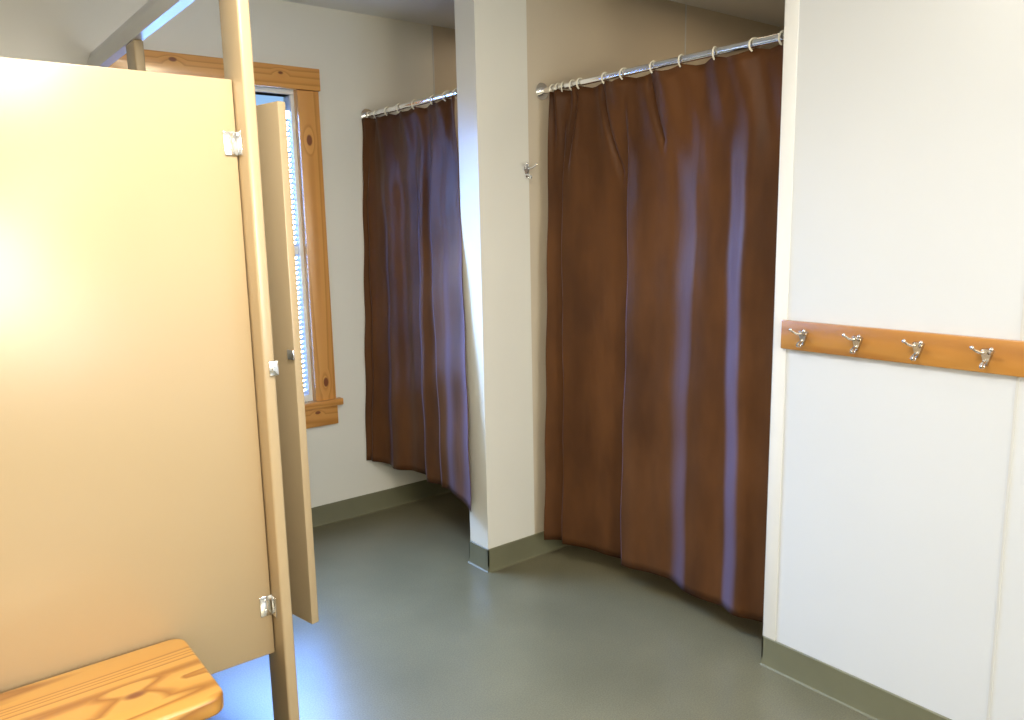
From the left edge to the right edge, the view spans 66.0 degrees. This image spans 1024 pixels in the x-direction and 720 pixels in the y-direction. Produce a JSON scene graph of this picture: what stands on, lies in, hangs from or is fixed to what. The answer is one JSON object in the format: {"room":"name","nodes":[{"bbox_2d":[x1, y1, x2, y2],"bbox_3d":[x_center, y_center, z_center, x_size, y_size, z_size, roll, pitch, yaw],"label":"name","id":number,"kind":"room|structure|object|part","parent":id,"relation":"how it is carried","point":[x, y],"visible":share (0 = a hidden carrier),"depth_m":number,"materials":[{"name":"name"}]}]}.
{"room":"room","nodes":[
{"label":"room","id":0,"kind":"room"},
{"bbox_2d":[282,0,784,28],"bbox_3d":[0.687,-1.286,1.308,4.850,0.060,5.850,-9,12,-37],"label":"ceiling","id":1,"kind":"structure","parent":0,"point":[441,13],"depth_m":3.68,"materials":[{"name":"white paint"}]},
{"bbox_2d":[205,492,872,719],"bbox_3d":[0.737,1.179,1.722,4.850,0.060,5.850,-9,12,-37],"label":"floor","id":2,"kind":"structure","parent":0,"point":[407,628],"depth_m":2.75,"materials":[{"name":"plastic"}]},
{"bbox_2d":[0,639,223,719],"bbox_3d":[-1.163,0.992,1.512,1.155,0.455,0.330,-9,12,-37],"label":"bench","id":3,"kind":"object","parent":2,"relation":"on","point":[166,680],"visible":1,"depth_m":1.71,"materials":[{"name":"brown wood"}]},
{"bbox_2d":[0,0,318,719],"bbox_3d":[-1.643,0.044,2.160,1.706,2.128,1.655,-9,12,-37],"label":"partition","id":4,"kind":"object","parent":2,"relation":"on","point":[155,481],"depth_m":1.84,"materials":[{"name":"beige metal"}]},
{"bbox_3d":[-0.877,0.011,2.427,0.169,1.465,0.754,-9,12,-37],"label":"door","id":5,"kind":"part","parent":4,"relation":"part of","materials":[{"name":"beige plastic"}]},
{"bbox_2d":[0,0,462,507],"bbox_3d":[-1.052,-0.389,3.728,4.850,2.440,0.150,-9,12,-37],"label":"wall","id":6,"kind":"structure","parent":2,"relation":"on","point":[363,61],"depth_m":3.75,"materials":[{"name":"white paint"}]},
{"bbox_2d":[109,49,342,428],"bbox_3d":[-1.250,-0.461,3.504,0.944,1.660,0.136,-9,12,-37],"label":"window","id":7,"kind":"structure","parent":6,"relation":"in","point":[264,95],"depth_m":3.66,"materials":[{"name":"brown wood"}]},
{"bbox_2d":[286,111,305,390],"bbox_3d":[-1.262,-0.455,3.520,0.636,1.305,0.033,-9,12,-37],"label":"window blind","id":8,"kind":"object","parent":7,"relation":"attached to","point":[287,112],"depth_m":3.68,"materials":[{"name":"white plastic"}]},
{"bbox_2d":[454,0,778,548],"bbox_3d":[0.610,-0.432,3.780,1.966,2.440,0.130,-9,12,-37],"label":"wall","id":9,"kind":"structure","parent":0,"point":[505,48],"depth_m":3.25,"materials":[{"name":"white paint"}]},
{"bbox_2d":[361,88,470,510],"bbox_3d":[-0.422,-0.287,3.538,0.151,1.739,0.950,-9,12,-37],"label":"shower curtain","id":10,"kind":"object","parent":9,"relation":"attached to","point":[416,405],"visible":1,"depth_m":3.61,"materials":[{"name":"brown fabric"}]},
{"bbox_2d":[522,162,537,178],"bbox_3d":[0.069,-0.763,3.186,0.062,0.066,0.046,-9,12,-37],"label":"hook","id":11,"kind":"object","parent":9,"relation":"attached to","point":[526,168],"depth_m":3.19,"materials":[{"name":"silver metal"}]},
{"bbox_2d":[775,0,1023,719],"bbox_3d":[2.545,-0.098,1.565,1.700,2.440,3.470,-9,12,-37],"label":"wall","id":12,"kind":"structure","parent":0,"point":[908,191],"depth_m":2.10,"materials":[{"name":"white paint"}]},
{"bbox_2d":[311,479,951,719],"bbox_3d":[0.750,1.104,1.689,4.650,0.100,5.600,-9,12,-37],"label":"baseboard","id":13,"kind":"structure","parent":12,"relation":"attached to","point":[870,700],"depth_m":2.56,"materials":[{"name":"plastic"}]},
{"bbox_2d":[535,30,783,622],"bbox_3d":[0.504,-0.104,2.866,0.122,1.913,1.237,-9,12,-37],"label":"shower curtain","id":14,"kind":"object","parent":12,"relation":"attached to","point":[663,185],"visible":0.95,"depth_m":2.83,"materials":[{"name":"brown fabric"}]},
{"bbox_2d":[431,4,1023,719],"bbox_3d":[0.439,-0.324,2.855,4.472,2.340,2.192,3,11,26],"label":"trim","id":15,"kind":"structure","parent":12,"relation":"attached to","point":[1022,319],"depth_m":1.98,"materials":[{"name":"grey"}]},
{"bbox_2d":[763,0,799,640],"bbox_3d":[0.824,-0.252,2.381,0.034,2.340,0.046,-9,12,-37],"label":"guard","id":16,"kind":"object","parent":12,"relation":"attached to","point":[791,19],"visible":1,"depth_m":2.38,"materials":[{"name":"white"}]},
{"bbox_2d":[781,320,1023,377],"bbox_3d":[1.192,-0.002,1.885,0.059,0.086,1.258,-9,12,-37],"label":"hook rail","id":17,"kind":"object","parent":12,"relation":"attached to","point":[959,352],"visible":1,"depth_m":2.08,"materials":[{"name":"brown wood"}]}
]}

